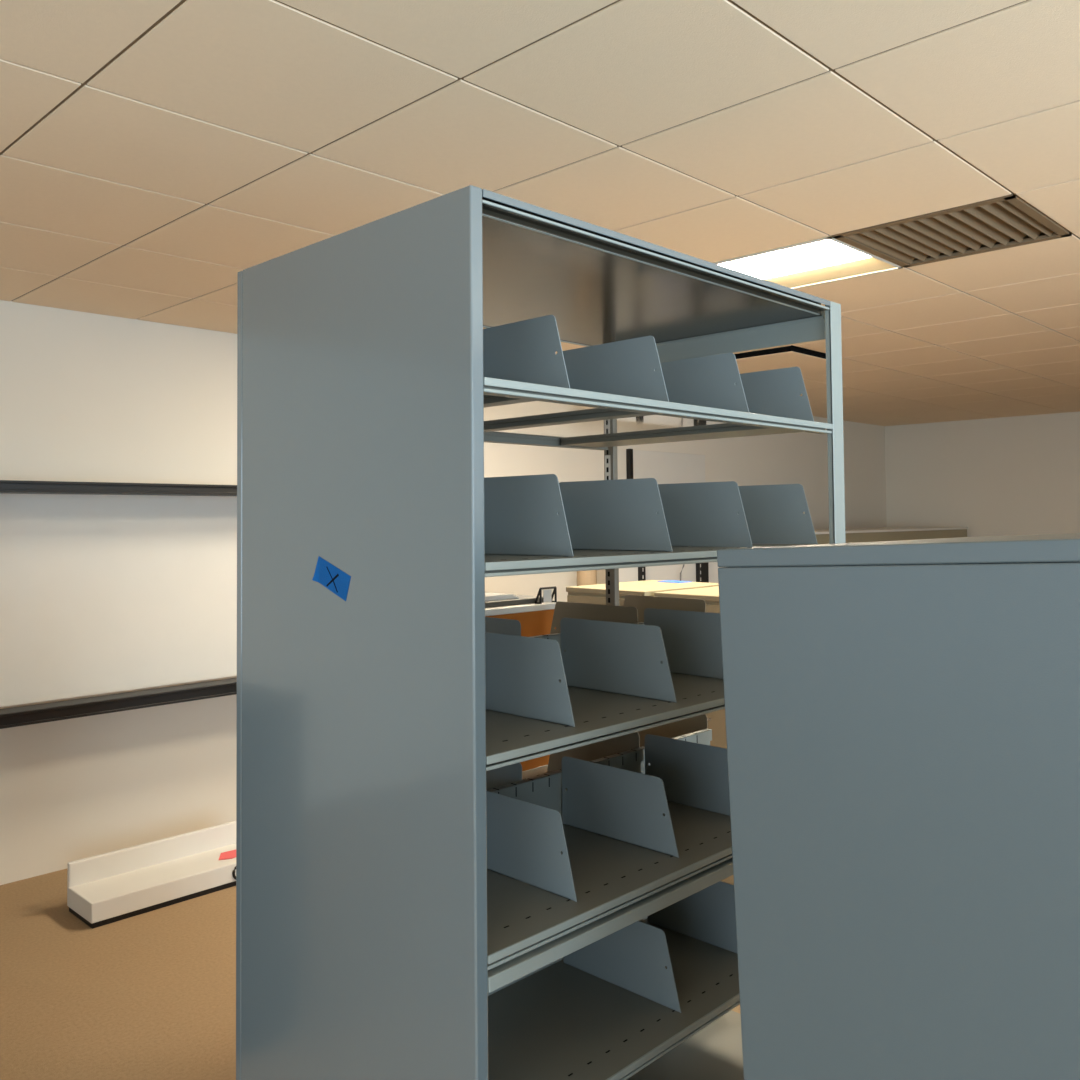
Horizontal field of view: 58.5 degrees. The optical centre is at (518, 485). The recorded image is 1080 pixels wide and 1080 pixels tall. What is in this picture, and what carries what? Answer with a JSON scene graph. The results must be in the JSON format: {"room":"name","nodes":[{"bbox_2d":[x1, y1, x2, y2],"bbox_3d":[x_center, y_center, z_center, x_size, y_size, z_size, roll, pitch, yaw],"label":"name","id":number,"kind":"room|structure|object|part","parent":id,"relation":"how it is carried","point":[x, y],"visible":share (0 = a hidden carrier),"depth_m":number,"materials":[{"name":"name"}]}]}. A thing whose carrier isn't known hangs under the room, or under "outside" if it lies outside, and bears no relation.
{"room":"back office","nodes":[
{"label":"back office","id":0,"kind":"room"},
{"bbox_2d":[0,480,236,728],"bbox_3d":[-1.524,0.870,4.879,0.342,1.860,2.400,-2,-3,45],"label":"whiteboard","id":1,"kind":"object","parent":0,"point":[106,587],"visible":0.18,"depth_m":4.62,"materials":[{"name":"white plastic"}]},
{"bbox_2d":[0,492,236,495],"bbox_3d":[-1.525,0.044,4.903,0.276,0.012,2.320,-2,-3,45],"label":"shelf","id":2,"kind":"object","parent":1,"relation":"attached to","point":[1,493],"depth_m":4.53,"materials":[{"name":"black metal"}]},
{"bbox_2d":[0,678,236,713],"bbox_3d":[-1.517,1.013,4.869,0.276,0.012,2.320,-2,-3,45],"label":"shelf","id":3,"kind":"object","parent":1,"relation":"attached to","point":[123,705],"depth_m":4.51,"materials":[{"name":"black"}]},
{"bbox_2d":[0,869,740,1079],"bbox_3d":[1.976,1.777,3.621,7.245,0.100,13.400,-2,-3,45],"label":"floor","id":4,"kind":"structure","parent":0,"point":[151,995],"depth_m":3.33,"materials":[{"name":"brown carpet"}]},
{"bbox_2d":[67,821,235,928],"bbox_3d":[-1.454,1.677,4.257,0.272,0.200,0.950,-2,-3,45],"label":"box","id":5,"kind":"object","parent":4,"relation":"on","point":[110,887],"visible":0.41,"depth_m":4.13,"materials":[{"name":"laminate"}]},
{"bbox_2d":[219,850,235,859],"bbox_3d":[-1.312,1.677,4.377,0.100,0.002,0.140,-2,-3,45],"label":"paper","id":6,"kind":"object","parent":5,"relation":"in","point":[231,854],"visible":0.71,"depth_m":4.36,"materials":[{"name":"red paper"}]},
{"bbox_2d":[485,602,555,770],"bbox_3d":[-0.322,1.036,2.808,0.515,1.362,0.785,-2,-3,45],"label":"desk","id":7,"kind":"object","parent":4,"relation":"on","point":[535,619],"visible":0.02,"depth_m":2.83,"materials":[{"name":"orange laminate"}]},
{"bbox_2d":[485,602,555,615],"bbox_3d":[-0.328,0.364,2.832,0.515,0.018,0.785,-2,-3,45],"label":"countertop","id":8,"kind":"structure","parent":7,"relation":"on","point":[491,611],"depth_m":2.80,"materials":[{"name":"white laminate"}]},
{"bbox_2d":[485,595,542,607],"bbox_3d":[-0.231,0.348,2.877,0.370,0.016,0.535,-2,-3,45],"label":"tray","id":9,"kind":"object","parent":8,"relation":"on","point":[523,599],"visible":0.02,"depth_m":2.84,"materials":[{"name":"grey plastic"}]},
{"bbox_2d":[485,592,518,600],"bbox_3d":[-0.232,0.332,2.840,0.260,0.013,0.400,-2,-3,45],"label":"paper stack","id":10,"kind":"object","parent":9,"relation":"on","point":[488,596],"visible":0.2,"depth_m":2.85,"materials":[{"name":"white paper"}]},
{"bbox_2d":[534,586,556,603],"bbox_3d":[0.080,0.331,2.907,0.028,0.050,0.073,-2,-3,45],"label":"stand","id":11,"kind":"object","parent":8,"relation":"on","point":[548,595],"visible":0.97,"depth_m":2.90,"materials":[{"name":"black metal"}]},
{"bbox_2d":[236,185,845,1079],"bbox_3d":[0.108,0.623,2.135,0.738,2.133,1.223,-2,-3,45],"label":"shelving unit","id":12,"kind":"object","parent":4,"relation":"on","point":[376,938],"visible":0.7,"depth_m":1.74,"materials":[{"name":"grey metal"}]},
{"bbox_2d":[312,556,350,600],"bbox_3d":[-0.338,0.167,1.731,0.116,0.078,0.005,-2,-3,45],"label":"tape","id":13,"kind":"object","parent":12,"relation":"attached to","point":[331,577],"visible":1,"depth_m":1.73,"materials":[{"name":"blue"}]},
{"bbox_3d":[-0.312,0.611,1.715,0.721,2.133,0.026,-2,-3,45],"label":"panel","id":14,"kind":"part","parent":12,"relation":"part of","materials":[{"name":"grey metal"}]},
{"bbox_2d":[485,617,520,635],"bbox_3d":[-0.108,0.367,2.163,0.308,0.147,0.011,-2,-3,45],"label":"divider","id":15,"kind":"object","parent":12,"relation":"on","point":[492,625],"visible":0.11,"depth_m":2.10,"materials":[{"name":"metal"}]},
{"bbox_2d":[486,762,521,789],"bbox_3d":[-0.105,0.667,2.153,0.308,0.147,0.011,-2,-3,45],"label":"divider","id":16,"kind":"object","parent":12,"relation":"on","point":[505,775],"visible":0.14,"depth_m":2.09,"materials":[{"name":"metal"}]},
{"bbox_2d":[483,315,569,387],"bbox_3d":[-0.014,-0.232,1.817,0.011,0.147,0.308,2,-3,-45],"label":"divider","id":17,"kind":"object","parent":12,"relation":"on","point":[525,350],"visible":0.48,"depth_m":1.78,"materials":[{"name":"metal"}]},
{"bbox_2d":[484,474,573,555],"bbox_3d":[-0.011,0.056,1.808,0.308,0.147,0.011,-2,-3,45],"label":"divider","id":18,"kind":"object","parent":12,"relation":"on","point":[521,517],"visible":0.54,"depth_m":1.78,"materials":[{"name":"metal"}]},
{"bbox_2d":[485,632,574,726],"bbox_3d":[-0.008,0.353,1.798,0.011,0.147,0.308,2,-3,-45],"label":"divider","id":19,"kind":"object","parent":12,"relation":"on","point":[523,674],"visible":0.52,"depth_m":1.77,"materials":[{"name":"metal"}]},
{"bbox_2d":[486,790,576,901],"bbox_3d":[-0.006,0.654,1.787,0.011,0.147,0.308,2,-3,-45],"label":"divider","id":20,"kind":"object","parent":12,"relation":"on","point":[526,841],"visible":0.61,"depth_m":1.76,"materials":[{"name":"metal"}]},
{"bbox_2d":[547,732,639,771],"bbox_3d":[0.180,0.675,2.438,0.308,0.147,0.011,-2,-3,45],"label":"divider","id":21,"kind":"object","parent":12,"relation":"on","point":[612,746],"visible":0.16,"depth_m":2.42,"materials":[{"name":"beige metal"}]},
{"bbox_2d":[550,601,637,633],"bbox_3d":[0.177,0.374,2.449,0.308,0.147,0.011,-2,-3,45],"label":"divider","id":22,"kind":"object","parent":12,"relation":"on","point":[599,612],"visible":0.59,"depth_m":2.45,"materials":[{"name":"beige metal"}]},
{"bbox_3d":[0.098,0.439,2.133,0.714,0.002,1.137,-2,-3,45],"label":"shelf","id":23,"kind":"part","parent":12,"relation":"part of","materials":[{"name":"metal"}]},
{"bbox_3d":[0.101,0.739,2.123,0.714,0.002,1.137,-2,-3,45],"label":"shelf","id":24,"kind":"part","parent":12,"relation":"part of","materials":[{"name":"metal"}]},
{"bbox_3d":[0.229,0.777,1.994,0.361,0.023,1.137,-2,-3,45],"label":"pull out shelf","id":25,"kind":"part","parent":12,"relation":"part of","materials":[{"name":"metal"}]},
{"bbox_3d":[0.275,0.645,2.798,0.036,2.133,0.021,-2,-3,45],"label":"post","id":26,"kind":"part","parent":12,"relation":"part of","materials":[{"name":"grey metal"}]},
{"bbox_3d":[0.103,1.037,2.112,0.714,0.002,1.137,-2,-3,45],"label":"shelf","id":27,"kind":"part","parent":12,"relation":"part of","materials":[{"name":"metal"}]},
{"bbox_2d":[558,478,672,551],"bbox_3d":[0.197,0.062,2.016,0.011,0.147,0.308,2,-3,-45],"label":"divider","id":28,"kind":"object","parent":12,"relation":"on","point":[620,514],"visible":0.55,"depth_m":2.00,"materials":[{"name":"metal"}]},
{"bbox_2d":[563,336,668,401],"bbox_3d":[0.193,-0.226,2.025,0.011,0.147,0.308,2,-3,-45],"label":"divider","id":29,"kind":"object","parent":12,"relation":"on","point":[624,367],"visible":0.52,"depth_m":2.00,"materials":[{"name":"metal"}]},
{"bbox_2d":[560,618,676,702],"bbox_3d":[0.204,0.359,2.010,0.308,0.147,0.011,-2,-3,45],"label":"divider","id":30,"kind":"object","parent":12,"relation":"on","point":[613,657],"visible":0.96,"depth_m":2.00,"materials":[{"name":"metal"}]},
{"bbox_2d":[562,756,678,857],"bbox_3d":[0.207,0.659,2.000,0.308,0.147,0.011,-2,-3,45],"label":"divider","id":31,"kind":"object","parent":12,"relation":"on","point":[623,805],"visible":1,"depth_m":1.99,"materials":[{"name":"metal"}]},
{"bbox_2d":[564,921,680,1012],"bbox_3d":[0.209,0.957,1.989,0.308,0.147,0.011,-2,-3,45],"label":"divider","id":32,"kind":"object","parent":12,"relation":"on","point":[634,958],"visible":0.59,"depth_m":1.95,"materials":[{"name":"metal"}]},
{"bbox_3d":[0.096,0.142,2.144,0.714,0.002,1.137,-2,-3,45],"label":"shelf","id":33,"kind":"part","parent":12,"relation":"part of","materials":[{"name":"metal"}]},
{"bbox_2d":[623,595,705,621],"bbox_3d":[0.382,0.380,2.654,0.308,0.147,0.011,-2,-3,45],"label":"divider","id":34,"kind":"object","parent":12,"relation":"on","point":[640,602],"visible":0.27,"depth_m":2.65,"materials":[{"name":"beige metal"}]},
{"bbox_2d":[638,714,707,746],"bbox_3d":[0.385,0.681,2.643,0.308,0.147,0.011,-2,-3,45],"label":"divider","id":35,"kind":"object","parent":12,"relation":"on","point":[686,726],"visible":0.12,"depth_m":2.60,"materials":[{"name":"beige metal"}]},
{"bbox_2d":[644,608,722,678],"bbox_3d":[0.414,0.364,2.221,0.011,0.147,0.308,2,-3,-45],"label":"divider","id":36,"kind":"object","parent":12,"relation":"on","point":[692,639],"visible":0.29,"depth_m":2.23,"materials":[{"name":"metal"}]},
{"bbox_3d":[0.106,1.335,2.102,0.714,0.002,1.137,-2,-3,45],"label":"shelf","id":37,"kind":"part","parent":12,"relation":"part of","materials":[{"name":"metal"}]},
{"bbox_2d":[645,734,729,815],"bbox_3d":[0.416,0.665,2.209,0.308,0.147,0.012,-2,-3,45],"label":"divider","id":38,"kind":"object","parent":12,"relation":"on","point":[692,774],"visible":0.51,"depth_m":2.22,"materials":[{"name":"metal"}]},
{"bbox_2d":[647,881,736,952],"bbox_3d":[0.419,0.963,2.199,0.308,0.147,0.011,-2,-3,45],"label":"divider","id":39,"kind":"object","parent":12,"relation":"on","point":[707,915],"visible":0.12,"depth_m":2.18,"materials":[{"name":"metal"}]},
{"bbox_2d":[655,353,748,412],"bbox_3d":[0.402,-0.220,2.234,0.308,0.147,0.011,-2,-3,45],"label":"divider","id":40,"kind":"object","parent":12,"relation":"on","point":[707,381],"visible":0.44,"depth_m":2.20,"materials":[{"name":"metal"}]},
{"bbox_2d":[657,481,752,547],"bbox_3d":[0.406,0.067,2.226,0.011,0.147,0.308,2,-3,-45],"label":"divider","id":41,"kind":"object","parent":12,"relation":"on","point":[703,514],"visible":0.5,"depth_m":2.20,"materials":[{"name":"metal"}]},
{"bbox_3d":[0.514,-0.385,2.582,0.654,0.075,0.010,-2,-3,45],"label":"rail","id":42,"kind":"part","parent":12,"relation":"part of","materials":[{"name":"metal"}]},
{"bbox_2d":[735,367,813,420],"bbox_3d":[0.609,-0.215,2.441,0.011,0.147,0.308,2,-3,-45],"label":"divider","id":43,"kind":"object","parent":12,"relation":"on","point":[776,392],"visible":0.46,"depth_m":2.40,"materials":[{"name":"metal"}]},
{"bbox_2d":[738,484,817,543],"bbox_3d":[0.612,0.073,2.432,0.308,0.147,0.011,-2,-3,45],"label":"divider","id":44,"kind":"object","parent":12,"relation":"on","point":[774,514],"visible":0.52,"depth_m":2.39,"materials":[{"name":"metal"}]},
{"bbox_3d":[0.770,0.623,2.300,0.015,2.133,0.053,-2,-3,45],"label":"post","id":45,"kind":"part","parent":12,"relation":"part of","materials":[{"name":"metal"}]},
{"bbox_2d":[566,580,718,605],"bbox_3d":[0.560,1.097,4.186,0.427,1.322,0.637,-2,-3,45],"label":"filing cabinet","id":46,"kind":"object","parent":4,"relation":"on","point":[590,594],"visible":0.12,"depth_m":4.09,"materials":[{"name":"beige metal"}]},
{"bbox_3d":[0.356,0.617,4.002,0.401,0.305,0.018,-2,-3,45],"label":"drawer","id":47,"kind":"part","parent":46,"relation":"part of","materials":[{"name":"beige metal"}]},
{"bbox_2d":[657,580,691,582],"bbox_3d":[0.714,0.441,4.422,0.120,0.002,0.100,-2,-3,45],"label":"sheet","id":48,"kind":"object","parent":46,"relation":"on","point":[669,581],"visible":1,"depth_m":4.41,"materials":[{"name":"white paper"}]},
{"bbox_2d":[619,562,721,582],"bbox_3d":[1.185,1.175,7.212,0.401,1.370,1.800,-2,-3,45],"label":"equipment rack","id":49,"kind":"object","parent":4,"relation":"on","point":[695,572],"visible":0.08,"depth_m":6.94,"materials":[{"name":"white metal"}]},
{"bbox_3d":[0.851,1.156,6.617,0.031,1.370,0.045,-2,-3,45],"label":"post","id":50,"kind":"part","parent":49,"relation":"part of","materials":[{"name":"black metal"}]},
{"bbox_3d":[1.365,1.170,7.131,0.031,1.370,0.120,-2,-3,45],"label":"post","id":51,"kind":"part","parent":49,"relation":"part of","materials":[{"name":"black metal"}]},
{"bbox_2d":[654,586,733,884],"bbox_3d":[0.900,1.086,3.889,0.427,1.318,0.637,-2,-3,45],"label":"filing cabinet","id":52,"kind":"object","parent":4,"relation":"on","point":[710,595],"visible":0.06,"depth_m":3.66,"materials":[{"name":"beige metal"}]},
{"bbox_3d":[0.696,0.608,3.706,0.401,0.304,0.018,-2,-3,45],"label":"drawer","id":53,"kind":"part","parent":52,"relation":"part of","materials":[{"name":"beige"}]},
{"bbox_3d":[0.698,0.919,3.695,0.401,0.304,0.018,-2,-3,45],"label":"drawer","id":54,"kind":"part","parent":52,"relation":"part of","materials":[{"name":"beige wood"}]},
{"bbox_3d":[0.703,1.543,3.673,0.401,0.304,0.018,-2,-3,45],"label":"drawer","id":55,"kind":"part","parent":52,"relation":"part of","materials":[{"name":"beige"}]},
{"bbox_2d":[814,527,967,544],"bbox_3d":[3.254,1.158,9.005,0.620,1.495,3.420,-2,-3,45],"label":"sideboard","id":56,"kind":"object","parent":4,"relation":"on","point":[902,533],"visible":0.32,"depth_m":8.86,"materials":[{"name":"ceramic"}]},
{"bbox_2d":[717,533,1079,1079],"bbox_3d":[0.893,0.852,1.324,0.805,1.601,0.950,-2,-3,45],"label":"storage cabinet","id":57,"kind":"object","parent":4,"relation":"on","point":[902,717],"visible":1,"depth_m":1.11,"materials":[{"name":"grey metal"}]},
{"bbox_3d":[0.863,0.080,1.374,0.740,0.024,0.950,-6,-5,45],"label":"panel","id":58,"kind":"part","parent":57,"relation":"part of","materials":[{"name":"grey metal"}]},
{"bbox_2d":[0,300,886,884],"bbox_3d":[-0.571,0.398,6.202,0.120,2.880,13.400,-2,-3,45],"label":"wall","id":59,"kind":"structure","parent":0,"point":[85,396],"depth_m":4.80,"materials":[{"name":"beige paint"}]},
{"bbox_2d":[626,449,704,483],"bbox_3d":[1.226,-0.007,7.906,0.040,0.540,1.045,-2,-3,45],"label":"board","id":60,"kind":"object","parent":59,"relation":"attached to","point":[665,467],"visible":0.44,"depth_m":7.88,"materials":[{"name":"white laminate"}]},
{"bbox_3d":[0.870,-0.017,7.548,0.040,0.540,0.035,-2,-3,45],"label":"frame","id":61,"kind":"part","parent":60,"relation":"part of","materials":[{"name":"black metal"}]},
{"bbox_2d":[0,0,1079,378],"bbox_3d":[1.954,-0.906,3.715,7.045,0.002,13.200,-2,-3,45],"label":"grid","id":62,"kind":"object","parent":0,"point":[182,1],"depth_m":2.34,"materials":[{"name":"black metal"}]},
{"bbox_2d":[0,0,1079,425],"bbox_3d":[1.953,-0.911,3.716,7.037,0.020,13.191,-2,-3,45],"label":"ceiling","id":63,"kind":"structure","parent":0,"point":[104,170],"depth_m":2.58,"materials":[{"name":"tile"}]},
{"bbox_2d":[734,345,825,372],"bbox_3d":[1.615,-0.796,6.157,0.632,0.040,0.622,-2,-3,45],"label":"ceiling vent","id":64,"kind":"object","parent":63,"relation":"in","point":[787,356],"visible":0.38,"depth_m":5.99,"materials":[{"name":"black"}]},
{"bbox_2d":[713,236,902,288],"bbox_3d":[1.128,-0.911,3.933,0.621,0.056,0.624,-2,-3,45],"label":"ceiling light","id":65,"kind":"object","parent":63,"relation":"attached to","point":[827,259],"visible":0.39,"depth_m":3.87,"materials":[{"name":"enamel"},{"name":"glowing translucent plastic diffuser"}]},
{"bbox_2d":[831,194,1071,267],"bbox_3d":[1.569,-0.926,3.493,0.612,0.045,0.628,-2,-3,45],"label":"ceiling vent","id":66,"kind":"object","parent":63,"relation":"in","point":[1004,218],"visible":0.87,"depth_m":3.49,"materials":[{"name":"gold metal"}]},
{"bbox_2d":[577,570,596,585],"bbox_3d":[0.394,1.121,5.502,0.116,1.370,0.116,-2,-3,45],"label":"cardboard tube","id":67,"kind":"object","parent":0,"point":[589,577],"visible":0.02,"depth_m":5.47,"materials":[{"name":"beige cardboard"}]},
{"bbox_2d":[885,412,1079,536],"bbox_3d":[6.705,0.413,8.349,7.145,2.880,0.120,-2,-3,45],"label":"wall","id":68,"kind":"structure","parent":0,"point":[1016,475],"depth_m":10.08,"materials":[{"name":"beige paint"}]},
{"bbox_2d":[913,232,1054,260],"bbox_3d":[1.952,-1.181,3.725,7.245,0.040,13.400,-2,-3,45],"label":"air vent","id":69,"kind":"structure","parent":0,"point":[1041,233],"depth_m":4.54,"materials":[{"name":"metal"}]}
]}

